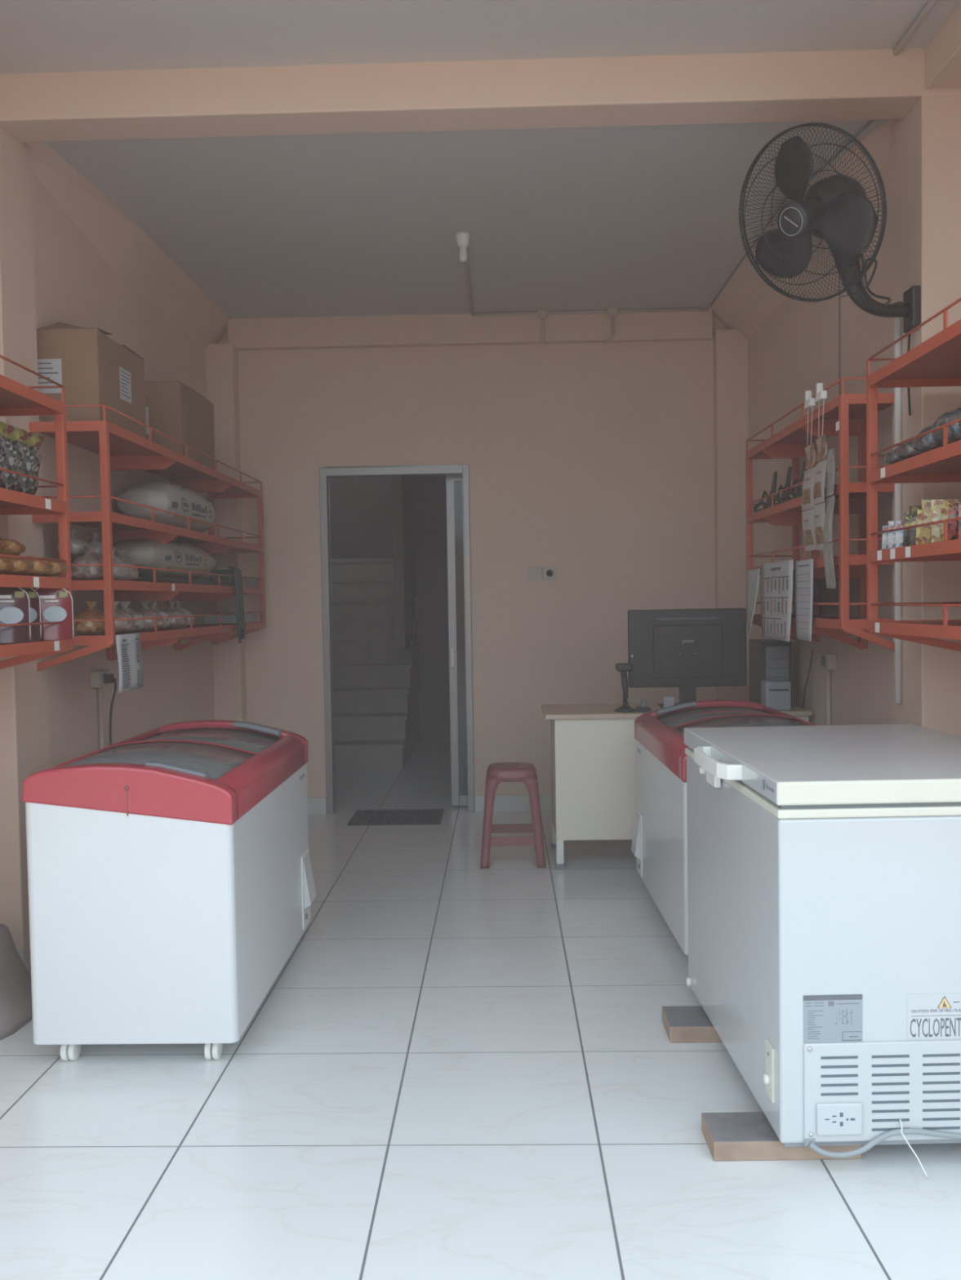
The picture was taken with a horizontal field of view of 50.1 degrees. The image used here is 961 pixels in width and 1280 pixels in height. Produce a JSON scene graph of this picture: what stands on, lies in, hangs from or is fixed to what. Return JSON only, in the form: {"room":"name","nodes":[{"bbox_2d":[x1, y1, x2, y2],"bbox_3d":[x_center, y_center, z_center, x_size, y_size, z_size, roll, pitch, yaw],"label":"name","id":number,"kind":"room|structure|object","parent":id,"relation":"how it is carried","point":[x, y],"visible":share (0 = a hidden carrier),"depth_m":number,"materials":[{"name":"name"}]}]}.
{"room":"convenience store","nodes":[
{"label":"convenience store","id":0,"kind":"room"},
{"bbox_2d":[31,169,214,767],"bbox_3d":[-1.889,-0.485,4.075,0.460,3.300,4.700,-1,2,1],"label":"wall","id":1,"kind":"structure","parent":0,"point":[74,285],"depth_m":4.47,"materials":[{"name":"beige paint"}]},
{"bbox_2d":[0,125,50,972],"bbox_3d":[-1.823,-0.306,3.686,0.405,2.970,0.268,-1,2,1],"label":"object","id":2,"kind":"structure","parent":1,"relation":"attached to","point":[24,730],"depth_m":3.61,"materials":[{"name":"beige paint"}]},
{"bbox_2d":[0,354,73,669],"bbox_3d":[-1.572,-0.330,2.891,0.415,0.966,1.037,-1,2,1],"label":"metal shelf","id":3,"kind":"object","parent":1,"relation":"attached to","point":[16,398],"visible":0.86,"depth_m":3.32,"materials":[{"name":"metal"}]},
{"bbox_2d":[0,421,6,487],"bbox_3d":[-1.478,-0.555,3.084,0.087,0.214,0.114,-1,2,10],"label":"bag","id":4,"kind":"object","parent":3,"relation":"on","point":[2,425],"visible":0.96,"depth_m":3.11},
{"bbox_2d":[0,556,13,573],"bbox_3d":[-1.459,-0.221,2.985,0.165,0.063,0.108,-1,2,0],"label":"snack bag","id":5,"kind":"object","parent":3,"relation":"on","point":[6,564],"visible":0.94,"depth_m":2.99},
{"bbox_2d":[0,424,26,491],"bbox_3d":[-1.477,-0.558,3.199,0.089,0.213,0.119,-1,2,6],"label":"bag","id":6,"kind":"object","parent":3,"relation":"on","point":[15,437],"visible":0.72,"depth_m":3.19,"materials":[{"name":"plastic"}]},
{"bbox_2d":[0,586,31,643],"bbox_3d":[-1.424,-0.079,3.090,0.136,0.174,0.053,-3,3,-39],"label":"pouch","id":7,"kind":"object","parent":3,"relation":"on","point":[15,602],"visible":0.94,"depth_m":3.09,"materials":[{"name":"plastic"}]},
{"bbox_2d":[0,554,34,574],"bbox_3d":[-1.446,-0.225,3.096,0.165,0.064,0.110,-1,2,5],"label":"snack bag","id":8,"kind":"object","parent":3,"relation":"on","point":[21,566],"visible":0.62,"depth_m":3.07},
{"bbox_2d":[17,430,43,494],"bbox_3d":[-1.473,-0.564,3.314,0.087,0.214,0.118,0,2,14],"label":"bag","id":9,"kind":"object","parent":3,"relation":"on","point":[32,443],"visible":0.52,"depth_m":3.31,"materials":[{"name":"plastic"}]},
{"bbox_2d":[21,587,41,641],"bbox_3d":[-1.432,-0.083,3.200,0.053,0.174,0.136,1,3,36],"label":"pouch","id":10,"kind":"object","parent":3,"relation":"on","point":[35,602],"visible":0.37,"depth_m":3.23,"materials":[{"name":"plastic"}]},
{"bbox_2d":[18,555,53,575],"bbox_3d":[-1.434,-0.230,3.204,0.165,0.064,0.112,-1,2,10],"label":"snack bag","id":11,"kind":"object","parent":3,"relation":"on","point":[41,566],"visible":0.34,"depth_m":3.18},
{"bbox_2d":[0,537,26,555],"bbox_3d":[-1.496,-0.284,3.154,0.165,0.066,0.108,-1,2,0],"label":"snack bag","id":12,"kind":"object","parent":11,"relation":"on","point":[13,547],"visible":0.77,"depth_m":3.12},
{"bbox_2d":[34,557,67,576],"bbox_3d":[-1.432,-0.233,3.314,0.165,0.062,0.110,-1,2,3],"label":"snack bag","id":13,"kind":"object","parent":3,"relation":"on","point":[59,567],"visible":0.23,"depth_m":3.29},
{"bbox_2d":[34,587,74,639],"bbox_3d":[-1.389,-0.088,3.329,0.136,0.174,0.053,-2,3,-34],"label":"pouch","id":14,"kind":"object","parent":3,"relation":"on","point":[56,604],"visible":0.66,"depth_m":3.32,"materials":[{"name":"plastic"}]},
{"bbox_2d":[89,669,114,749],"bbox_3d":[-1.597,0.597,4.401,0.075,0.935,0.120,-1,2,1],"label":"power socket","id":15,"kind":"object","parent":1,"relation":"attached to","point":[100,678],"visible":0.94,"depth_m":4.39,"materials":[{"name":"plastic"}]},
{"bbox_2d":[109,678,116,745],"bbox_3d":[-1.567,0.556,4.396,0.047,0.786,0.024,0,2,21],"label":"cable","id":16,"kind":"object","parent":15,"relation":"hanging from","point":[114,679],"visible":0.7,"depth_m":4.38,"materials":[{"name":"black plastic"}]},
{"bbox_2d":[24,141,247,721],"bbox_3d":[-1.585,-0.400,5.003,0.225,3.050,2.580,-1,2,1],"label":"trim","id":17,"kind":"structure","parent":1,"relation":"attached to","point":[128,251],"depth_m":5.66,"materials":[{"name":"beige paint"}]},
{"bbox_2d":[29,404,266,671],"bbox_3d":[-1.474,-0.410,4.933,0.325,0.966,2.427,-1,2,1],"label":"metal shelf","id":18,"kind":"object","parent":1,"relation":"attached to","point":[118,448],"visible":0.83,"depth_m":4.48,"materials":[{"name":"metal"}]},
{"bbox_2d":[56,528,88,555],"bbox_3d":[-1.541,-0.368,3.891,0.111,0.102,0.113,0,2,17],"label":"bag","id":19,"kind":"object","parent":18,"relation":"on","point":[77,544],"visible":0.58,"depth_m":3.86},
{"bbox_2d":[81,532,102,558],"bbox_3d":[-1.517,-0.369,4.042,0.110,0.102,0.114,-3,3,-38],"label":"bag","id":20,"kind":"object","parent":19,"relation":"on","point":[93,541],"visible":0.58,"depth_m":4.01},
{"bbox_2d":[71,545,103,580],"bbox_3d":[-1.454,-0.286,3.825,0.150,0.129,0.149,-1,2,1],"label":"bag","id":21,"kind":"object","parent":18,"relation":"on","point":[79,572],"visible":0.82,"depth_m":3.77,"materials":[{"name":"plastic"}]},
{"bbox_2d":[73,600,105,634],"bbox_3d":[-1.446,-0.083,3.832,0.139,0.125,0.157,0,2,26],"label":"bag","id":22,"kind":"object","parent":18,"relation":"on","point":[91,613],"visible":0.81,"depth_m":3.78,"materials":[{"name":"plastic"}]},
{"bbox_2d":[36,321,146,438],"bbox_3d":[-1.544,-1.023,4.112,0.237,0.442,0.512,-1,2,1],"label":"cardboard box","id":23,"kind":"object","parent":18,"relation":"on","point":[93,368],"visible":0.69,"depth_m":3.86,"materials":[{"name":"cardboard"}]},
{"bbox_2d":[103,600,134,632],"bbox_3d":[-1.428,-0.090,4.003,0.157,0.125,0.138,-3,3,-39],"label":"bag","id":24,"kind":"object","parent":18,"relation":"on","point":[121,626],"visible":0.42,"depth_m":3.97,"materials":[{"name":"plastic"}]},
{"bbox_2d":[112,547,129,580],"bbox_3d":[-1.429,-0.292,3.977,0.141,0.129,0.140,1,3,36],"label":"bag","id":25,"kind":"object","parent":18,"relation":"on","point":[120,573],"visible":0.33,"depth_m":3.95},
{"bbox_2d":[115,549,138,581],"bbox_3d":[-1.447,-0.297,4.135,0.140,0.129,0.130,-2,2,-19],"label":"bag","id":26,"kind":"object","parent":18,"relation":"on","point":[134,573],"visible":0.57,"depth_m":4.12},
{"bbox_2d":[115,632,143,693],"bbox_3d":[-1.318,0.083,3.875,0.011,0.212,0.250,-1,2,1],"label":"list","id":27,"kind":"object","parent":18,"relation":"hanging from","point":[129,651],"visible":1,"depth_m":3.87,"materials":[{"name":"paper"}]},
{"bbox_2d":[121,638,140,688],"bbox_3d":[-1.313,0.086,3.867,0.001,0.180,0.185,-1,2,1],"label":"print","id":28,"kind":"object","parent":27,"relation":"attached to","point":[131,653],"depth_m":3.88},
{"bbox_2d":[119,600,144,631],"bbox_3d":[-1.441,-0.096,4.174,0.146,0.125,0.144,-1,2,-14],"label":"bag","id":29,"kind":"object","parent":18,"relation":"on","point":[139,624],"visible":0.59,"depth_m":4.16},
{"bbox_2d":[136,600,164,630],"bbox_3d":[-1.417,-0.103,4.346,0.161,0.125,0.143,0,2,11],"label":"bag","id":30,"kind":"object","parent":18,"relation":"on","point":[145,611],"visible":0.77,"depth_m":4.31,"materials":[{"name":"plastic"}]},
{"bbox_2d":[148,600,171,629],"bbox_3d":[-1.435,-0.109,4.517,0.151,0.125,0.136,1,3,37],"label":"bag","id":31,"kind":"object","parent":18,"relation":"on","point":[167,621],"visible":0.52,"depth_m":4.50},
{"bbox_2d":[115,480,217,532],"bbox_3d":[-1.478,-0.625,4.912,0.245,0.231,0.800,-1,2,1],"label":"sack","id":32,"kind":"object","parent":18,"relation":"on","point":[176,499],"visible":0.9,"depth_m":4.60,"materials":[{"name":"white plastic"}]},
{"bbox_2d":[171,497,212,527],"bbox_3d":[-1.369,-0.611,4.890,0.026,0.105,0.640,-1,2,1],"label":"print","id":33,"kind":"object","parent":32,"relation":"attached to","point":[199,508],"depth_m":4.87},
{"bbox_2d":[162,600,187,628],"bbox_3d":[-1.409,-0.116,4.688,0.146,0.125,0.151,-2,2,-28],"label":"bag","id":34,"kind":"object","parent":18,"relation":"on","point":[178,622],"visible":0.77,"depth_m":4.65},
{"bbox_2d":[144,381,215,470],"bbox_3d":[-1.510,-1.042,5.135,0.211,0.400,0.563,-1,2,1],"label":"cardboard box","id":35,"kind":"object","parent":18,"relation":"on","point":[174,409],"visible":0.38,"depth_m":4.86,"materials":[{"name":"cardboard"}]},
{"bbox_2d":[133,576,230,586],"bbox_3d":[-1.467,-0.271,4.845,0.265,0.023,1.200,-1,2,1],"label":"tray","id":36,"kind":"object","parent":18,"relation":"on","point":[148,579],"visible":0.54,"depth_m":4.60,"materials":[{"name":"plastic"}]},
{"bbox_2d":[112,538,216,578],"bbox_3d":[-1.476,-0.375,4.801,0.245,0.184,0.980,-1,2,1],"label":"sack","id":37,"kind":"object","parent":36,"relation":"on","point":[181,556],"visible":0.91,"depth_m":4.52,"materials":[{"name":"beige plastic"}]},
{"bbox_2d":[164,551,207,572],"bbox_3d":[-1.363,-0.365,4.779,0.017,0.084,0.640,-1,2,1],"label":"print","id":38,"kind":"object","parent":37,"relation":"attached to","point":[190,561],"depth_m":4.77},
{"bbox_2d":[208,565,246,643],"bbox_3d":[-1.351,-0.187,5.473,0.176,0.408,0.187,-1,2,1],"label":"bundle","id":39,"kind":"object","parent":18,"relation":"hanging from","point":[236,580],"visible":0.97,"depth_m":5.45,"materials":[{"name":"plastic"}]},
{"bbox_2d":[201,577,258,587],"bbox_3d":[-1.427,-0.327,5.893,0.220,0.054,0.420,-1,2,1],"label":"box","id":40,"kind":"object","parent":18,"relation":"on","point":[248,582],"visible":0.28,"depth_m":5.89,"materials":[{"name":"grey cardboard"}]},
{"bbox_2d":[204,613,257,623],"bbox_3d":[-1.428,-0.122,5.911,0.212,0.044,0.360,-1,2,1],"label":"carton","id":41,"kind":"object","parent":18,"relation":"on","point":[225,619],"visible":0.79,"depth_m":5.73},
{"bbox_2d":[0,48,960,142],"bbox_3d":[-0.053,-1.958,3.534,4.200,0.335,0.170,-1,2,1],"label":"ceiling beam","id":42,"kind":"structure","parent":1,"relation":"attached to","point":[874,83],"depth_m":3.47,"materials":[{"name":"beige paint"}]},
{"bbox_2d":[328,476,393,559],"bbox_3d":[-1.335,-1.044,10.648,1.500,3.900,0.100,-1,2,1],"label":"wall","id":43,"kind":"structure","parent":0,"point":[362,526],"depth_m":10.59,"materials":[{"name":"paint"}]},
{"bbox_2d":[391,475,450,740],"bbox_3d":[-0.205,-0.982,8.515,3.850,3.900,4.320,-1,2,1],"label":"wall","id":44,"kind":"structure","parent":0,"point":[419,502],"depth_m":9.54,"materials":[{"name":"paint"}]},
{"bbox_2d":[218,315,727,805],"bbox_3d":[0.028,-0.601,6.297,4.200,3.300,0.130,-1,2,1],"label":"wall","id":45,"kind":"structure","parent":0,"point":[593,463],"depth_m":6.22,"materials":[{"name":"beige paint"}]},
{"bbox_2d":[319,464,475,813],"bbox_3d":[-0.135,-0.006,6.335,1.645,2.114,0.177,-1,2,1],"label":"door frame","id":46,"kind":"structure","parent":45,"relation":"in","point":[457,476],"depth_m":6.30,"materials":[{"name":"metal"}]},
{"bbox_2d":[306,794,551,813],"bbox_3d":[0.008,1.001,6.293,2.870,0.100,0.022,-1,2,1],"label":"baseboard","id":47,"kind":"structure","parent":45,"relation":"attached to","point":[502,802],"depth_m":6.28,"materials":[{"name":"tile"}]},
{"bbox_2d":[226,307,712,351],"bbox_3d":[-0.070,-1.883,6.165,2.890,0.225,0.080,-1,2,1],"label":"beam","id":48,"kind":"structure","parent":45,"relation":"attached to","point":[448,329],"depth_m":6.13,"materials":[{"name":"beige paint"}]},
{"bbox_2d":[528,566,556,580],"bbox_3d":[0.375,-0.404,6.225,0.170,0.080,0.016,-1,2,1],"label":"wall socket plate","id":49,"kind":"object","parent":45,"relation":"attached to","point":[535,573],"visible":1,"depth_m":6.22,"materials":[{"name":"plastic"}]},
{"bbox_2d":[542,566,556,579],"bbox_3d":[0.419,-0.404,6.226,0.082,0.080,0.012,-1,2,1],"label":"socket","id":50,"kind":"object","parent":49,"relation":"attached to","point":[548,572],"depth_m":6.22,"materials":[{"name":"grey plastic"}]},
{"bbox_2d":[0,739,960,1279],"bbox_3d":[0.120,1.172,4.647,5.200,0.120,10.400,-1,2,1],"label":"floor","id":51,"kind":"structure","parent":0,"point":[456,1068],"depth_m":2.55,"materials":[{"name":"tile"}]},
{"bbox_2d":[0,924,32,1039],"bbox_3d":[-1.579,1.045,3.205,0.340,0.300,0.343,-1,2,1],"label":"sack","id":52,"kind":"object","parent":51,"relation":"on","point":[15,988],"visible":0.84,"depth_m":3.20,"materials":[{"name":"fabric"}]},
{"bbox_2d":[22,720,316,1060],"bbox_3d":[-0.947,0.751,3.406,0.614,0.851,1.121,-1,2,1],"label":"freezer","id":53,"kind":"object","parent":51,"relation":"on","point":[171,882],"visible":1,"depth_m":2.86,"materials":[{"name":"white metal"}]},
{"bbox_2d":[330,558,419,769],"bbox_3d":[-1.261,0.103,9.207,1.375,1.714,2.565,-1,2,1],"label":"staircase","id":54,"kind":"structure","parent":51,"relation":"on","point":[375,684],"depth_m":8.78,"materials":[{"name":"tile"}]},
{"bbox_2d":[346,808,444,825],"bbox_3d":[-0.498,1.058,6.152,0.540,0.013,0.400,-1,2,1],"label":"door mat","id":55,"kind":"object","parent":51,"relation":"on","point":[381,817],"visible":1,"depth_m":6.12,"materials":[{"name":"fabric"}]},
{"bbox_2d":[480,762,546,868],"bbox_3d":[0.157,0.856,5.104,0.316,0.475,0.316,-1,2,1],"label":"plastic stool","id":56,"kind":"object","parent":51,"relation":"on","point":[497,772],"visible":1,"depth_m":4.97,"materials":[{"name":"plastic"}]},
{"bbox_2d":[541,702,812,869],"bbox_3d":[0.945,0.708,5.117,1.255,0.745,0.490,-1,2,1],"label":"desk","id":57,"kind":"object","parent":51,"relation":"on","point":[593,745],"visible":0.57,"depth_m":4.90,"materials":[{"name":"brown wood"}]},
{"bbox_2d":[613,662,650,712],"bbox_3d":[0.729,0.228,4.962,0.168,0.232,0.115,-1,2,1],"label":"barcode scanner","id":58,"kind":"object","parent":57,"relation":"on","point":[623,668],"visible":1,"depth_m":4.94,"materials":[{"name":"black plastic"}]},
{"bbox_2d":[627,608,746,708],"bbox_3d":[1.017,0.091,5.072,0.576,0.488,0.170,-1,2,1],"label":"monitor","id":59,"kind":"object","parent":57,"relation":"on","point":[686,650],"visible":0.91,"depth_m":5.04,"materials":[{"name":"black plastic"}]},
{"bbox_2d":[748,639,792,706],"bbox_3d":[1.450,0.163,5.146,0.150,0.325,0.268,-1,2,1],"label":"computer tower","id":60,"kind":"object","parent":57,"relation":"on","point":[769,659],"visible":0.6,"depth_m":5.02,"materials":[{"name":"black plastic"}]},
{"bbox_2d":[760,680,791,710],"bbox_3d":[1.417,0.264,4.933,0.120,0.140,0.104,-1,2,1],"label":"receipt printer","id":61,"kind":"object","parent":57,"relation":"on","point":[775,695],"visible":0.82,"depth_m":4.89,"materials":[{"name":"white plastic"}]},
{"bbox_2d":[662,1005,722,1042],"bbox_3d":[0.748,1.139,3.053,0.394,0.048,0.155,-1,2,1],"label":"wooden block","id":62,"kind":"object","parent":51,"relation":"on","point":[683,1024],"visible":0.45,"depth_m":3.00,"materials":[{"name":"brown wood"}]},
{"bbox_2d":[631,699,817,955],"bbox_3d":[0.969,0.704,4.039,0.614,0.833,1.121,-1,2,0],"label":"freezer","id":63,"kind":"object","parent":51,"relation":"on","point":[659,845],"visible":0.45,"depth_m":4.00,"materials":[{"name":"white metal"}]},
{"bbox_2d":[701,1111,861,1161],"bbox_3d":[0.702,1.164,2.419,0.338,0.046,0.137,-1,2,0],"label":"wooden block","id":64,"kind":"object","parent":51,"relation":"on","point":[744,1135],"visible":0.59,"depth_m":2.35,"materials":[{"name":"brown wood"}]},
{"bbox_2d":[684,724,960,1178],"bbox_3d":[0.987,0.729,2.754,0.783,0.878,1.016,-1,2,-1],"label":"chest freezer","id":65,"kind":"object","parent":51,"relation":"on","point":[824,862],"visible":1,"depth_m":2.29,"materials":[{"name":"metal"}]},
{"bbox_2d":[816,1102,862,1135],"bbox_3d":[0.800,1.069,2.294,0.102,0.072,0.008,-1,2,-1],"label":"socket","id":66,"kind":"object","parent":65,"relation":"attached to","point":[832,1118],"depth_m":2.29,"materials":[{"name":"plastic"}]},
{"bbox_2d":[0,0,960,318],"bbox_3d":[-0.045,-2.013,3.977,4.200,0.300,4.700,-1,2,1],"label":"ceiling","id":67,"kind":"structure","parent":0,"point":[624,217],"depth_m":4.05,"materials":[{"name":"paint"}]},
{"bbox_2d":[455,231,471,262],"bbox_3d":[-0.081,-1.831,4.806,0.072,0.125,0.072,-1,2,1],"label":"holder","id":68,"kind":"object","parent":67,"relation":"attached to","point":[463,238],"visible":1,"depth_m":4.79,"materials":[{"name":"white plastic"}]},
{"bbox_2d":[464,254,708,344],"bbox_3d":[0.631,-1.839,5.474,1.409,0.231,1.265,-1,2,1],"label":"conduit","id":69,"kind":"object","parent":67,"relation":"attached to","point":[612,313],"visible":0.86,"depth_m":6.08,"materials":[{"name":"plastic"}]},
{"bbox_2d":[710,119,875,306],"bbox_3d":[1.337,-1.906,4.826,0.093,0.016,2.354,-1,2,-2],"label":"cable","id":70,"kind":"object","parent":67,"relation":"attached to","point":[871,121],"visible":0.6,"depth_m":4.55,"materials":[{"name":"grey plastic"}]},
{"bbox_2d":[892,0,937,55],"bbox_3d":[1.350,-1.895,1.915,0.027,0.022,3.030,-1,2,1],"label":"conduit","id":71,"kind":"object","parent":67,"relation":"attached to","point":[930,4],"visible":1,"depth_m":3.25,"materials":[{"name":"plastic"}]},
{"bbox_2d":[747,147,892,725],"bbox_3d":[1.814,-0.542,3.995,0.530,3.300,4.700,-1,2,1],"label":"wall","id":72,"kind":"structure","parent":0,"point":[795,349],"depth_m":4.57,"materials":[{"name":"beige paint"}]},
{"bbox_2d":[710,119,897,701],"bbox_3d":[1.504,-0.448,4.936,0.295,3.050,2.580,-1,2,1],"label":"trim","id":73,"kind":"structure","parent":72,"relation":"attached to","point":[746,301],"depth_m":6.08,"materials":[{"name":"beige paint"}]},
{"bbox_2d":[745,377,894,651],"bbox_3d":[1.409,-0.474,4.384,0.294,1.011,1.437,-1,2,1],"label":"metal shelf","id":74,"kind":"object","parent":72,"relation":"attached to","point":[844,415],"depth_m":3.98,"materials":[{"name":"metal"}]},
{"bbox_2d":[746,568,759,635],"bbox_3d":[1.278,-0.177,4.906,0.055,0.318,0.252,-1,2,3],"label":"sheet","id":75,"kind":"object","parent":74,"relation":"attached to","point":[753,575],"visible":1,"depth_m":4.90,"materials":[{"name":"paper"}]},
{"bbox_2d":[752,471,777,512],"bbox_3d":[1.393,-0.708,4.948,0.109,0.191,0.220,-1,2,-4],"label":"hook rack","id":76,"kind":"object","parent":74,"relation":"on","point":[765,505],"visible":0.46,"depth_m":4.92,"materials":[{"name":"plastic"}]},
{"bbox_2d":[760,559,793,641],"bbox_3d":[1.285,-0.171,4.495,0.021,0.338,0.530,-1,2,1],"label":"chart","id":77,"kind":"object","parent":74,"relation":"attached to","point":[776,578],"visible":1,"depth_m":4.47,"materials":[{"name":"paper"}]},
{"bbox_2d":[762,567,788,638],"bbox_3d":[1.284,-0.166,4.496,0.012,0.301,0.424,-1,2,1],"label":"print","id":78,"kind":"object","parent":77,"relation":"attached to","point":[775,580],"depth_m":4.49},
{"bbox_2d":[768,466,791,507],"bbox_3d":[1.387,-0.694,4.689,0.109,0.182,0.220,-1,2,1],"label":"hook rack","id":79,"kind":"object","parent":74,"relation":"on","point":[788,481],"visible":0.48,"depth_m":4.65,"materials":[{"name":"plastic"}]},
{"bbox_2d":[782,461,806,502],"bbox_3d":[1.382,-0.680,4.449,0.109,0.173,0.220,-1,2,1],"label":"hook rack","id":80,"kind":"object","parent":74,"relation":"on","point":[799,490],"visible":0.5,"depth_m":4.43,"materials":[{"name":"plastic"}]},
{"bbox_2d":[795,559,813,641],"bbox_3d":[1.280,-0.158,4.081,0.011,0.317,0.240,-1,2,1],"label":"sheet","id":81,"kind":"object","parent":74,"relation":"attached to","point":[803,568],"visible":1,"depth_m":4.08,"materials":[{"name":"paper"}]},
{"bbox_2d":[796,564,809,629],"bbox_3d":[1.280,-0.170,4.080,0.004,0.254,0.168,-1,2,1],"label":"print","id":82,"kind":"object","parent":81,"relation":"attached to","point":[802,570],"depth_m":4.08},
{"bbox_2d":[801,488,810,505],"bbox_3d":[1.254,-0.552,3.965,0.004,0.058,0.103,-1,2,1],"label":"food picture","id":83,"kind":"object","parent":74,"relation":"on","point":[806,495],"depth_m":3.96},
{"bbox_2d":[803,528,813,546],"bbox_3d":[1.262,-0.395,3.966,0.012,0.058,0.107,-1,2,1],"label":"food picture","id":84,"kind":"object","parent":74,"relation":"attached to","point":[808,534],"depth_m":3.95},
{"bbox_2d":[814,526,824,544],"bbox_3d":[1.259,-0.389,3.826,0.012,0.064,0.093,-1,2,1],"label":"food picture","id":85,"kind":"object","parent":74,"relation":"attached to","point":[819,535],"depth_m":3.82},
{"bbox_2d":[819,653,836,725],"bbox_3d":[1.556,0.527,4.612,0.046,0.935,0.120,-1,2,1],"label":"power socket","id":86,"kind":"object","parent":72,"relation":"attached to","point":[828,661],"visible":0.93,"depth_m":4.61,"materials":[{"name":"plastic"}]},
{"bbox_2d":[737,122,919,415],"bbox_3d":[1.168,-1.189,3.317,0.616,0.865,0.474,-1,2,1],"label":"wall fan","id":87,"kind":"object","parent":72,"relation":"attached to","point":[836,209],"visible":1,"depth_m":3.29,"materials":[{"name":"black plastic"}]},
{"bbox_2d":[737,125,881,300],"bbox_3d":[1.037,-1.363,3.301,0.234,0.491,0.530,-2,3,-34],"label":"grille","id":88,"kind":"object","parent":87,"relation":"attached to","point":[835,209],"depth_m":3.27,"materials":[{"name":"black metal"}]},
{"bbox_2d":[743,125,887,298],"bbox_3d":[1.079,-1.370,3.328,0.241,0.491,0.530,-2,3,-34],"label":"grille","id":89,"kind":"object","parent":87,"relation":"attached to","point":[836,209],"depth_m":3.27,"materials":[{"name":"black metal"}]},
{"bbox_2d":[838,278,839,395],"bbox_3d":[1.540,-1.335,4.415,0.008,0.860,0.016,-1,2,1],"label":"hanging wire","id":90,"kind":"object","parent":72,"relation":"hanging from","point":[839,278],"visible":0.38,"depth_m":4.42,"materials":[{"name":"grey plastic"}]},
{"bbox_2d":[893,317,902,703],"bbox_3d":[1.483,-0.474,3.654,0.034,1.400,0.032,-1,2,1],"label":"conduit","id":91,"kind":"object","parent":72,"relation":"attached to","point":[897,321],"visible":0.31,"depth_m":3.65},
{"bbox_2d":[866,297,960,651],"bbox_3d":[1.485,-0.406,2.798,0.455,0.994,1.187,-1,2,1],"label":"metal shelf","id":92,"kind":"object","parent":72,"relation":"attached to","point":[935,362],"visible":0.98,"depth_m":3.25,"materials":[{"name":"metal"}]},
{"bbox_2d":[882,449,902,464],"bbox_3d":[1.392,-0.582,3.240,0.216,0.068,0.103,-1,2,-4],"label":"bag","id":93,"kind":"object","parent":92,"relation":"on","point":[891,458],"visible":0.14,"depth_m":3.24,"materials":[{"name":"clear plastic"}]},
{"bbox_2d":[888,520,903,548],"bbox_3d":[1.336,-0.335,3.275,0.070,0.088,0.016,0,2,23],"label":"packet","id":94,"kind":"object","parent":92,"relation":"on","point":[891,525],"visible":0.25,"depth_m":3.28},
{"bbox_2d":[895,521,903,547],"bbox_3d":[1.336,-0.330,3.219,0.070,0.083,0.016,0,2,15],"label":"packet","id":95,"kind":"object","parent":92,"relation":"on","point":[899,534],"visible":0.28,"depth_m":3.22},
{"bbox_2d":[902,512,910,546],"bbox_3d":[1.333,-0.338,3.153,0.070,0.105,0.023,-1,2,9],"label":"packet","id":96,"kind":"object","parent":92,"relation":"on","point":[906,532],"visible":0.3,"depth_m":3.15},
{"bbox_2d":[894,440,921,459],"bbox_3d":[1.390,-0.584,3.130,0.216,0.081,0.132,-1,2,-2],"label":"bag","id":97,"kind":"object","parent":92,"relation":"on","point":[904,451],"visible":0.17,"depth_m":3.13,"materials":[{"name":"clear plastic"}]},
{"bbox_2d":[910,516,916,545],"bbox_3d":[1.332,-0.328,3.100,0.070,0.088,0.016,0,2,23],"label":"packet","id":98,"kind":"object","parent":92,"relation":"on","point":[913,519],"visible":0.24,"depth_m":3.11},
{"bbox_2d":[915,509,922,544],"bbox_3d":[1.331,-0.335,3.054,0.070,0.105,0.023,-1,2,9],"label":"packet","id":99,"kind":"object","parent":92,"relation":"on","point":[919,513],"visible":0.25,"depth_m":3.06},
{"bbox_2d":[910,423,942,453],"bbox_3d":[1.387,-0.589,3.000,0.216,0.101,0.136,-1,2,1],"label":"bag","id":100,"kind":"object","parent":92,"relation":"on","point":[925,443],"visible":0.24,"depth_m":2.99,"materials":[{"name":"clear plastic"}]},
{"bbox_2d":[922,500,931,543],"bbox_3d":[1.329,-0.344,3.009,0.070,0.127,0.017,0,2,23],"label":"packet","id":101,"kind":"object","parent":92,"relation":"on","point":[926,504],"visible":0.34,"depth_m":3.01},
{"bbox_2d":[931,498,957,542],"bbox_3d":[1.330,-0.341,2.950,0.070,0.125,0.017,0,2,15],"label":"packet","id":102,"kind":"object","parent":92,"relation":"on","point":[936,529],"visible":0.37,"depth_m":2.95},
{"bbox_2d":[931,407,960,444],"bbox_3d":[1.383,-0.594,2.849,0.216,0.122,0.155,-1,2,-4],"label":"bag","id":103,"kind":"object","parent":92,"relation":"on","point":[953,430],"visible":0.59,"depth_m":2.83,"materials":[{"name":"clear plastic"}]},
{"bbox_2d":[947,507,957,540],"bbox_3d":[1.326,-0.320,2.840,0.070,0.091,0.021,-1,2,9],"label":"packet","id":104,"kind":"object","parent":92,"relation":"on","point":[952,526],"visible":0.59,"depth_m":2.84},
{"bbox_2d":[892,94,960,737],"bbox_3d":[1.735,-0.361,3.609,0.478,2.970,0.268,-1,2,1],"label":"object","id":105,"kind":"structure","parent":72,"relation":"attached to","point":[926,141],"depth_m":3.49,"materials":[{"name":"beige paint"}]},
{"bbox_2d":[924,0,960,88],"bbox_3d":[1.690,-1.917,2.508,0.470,0.235,1.830,-1,2,1],"label":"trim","id":106,"kind":"structure","parent":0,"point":[942,54],"depth_m":3.30,"materials":[{"name":"beige paint"}]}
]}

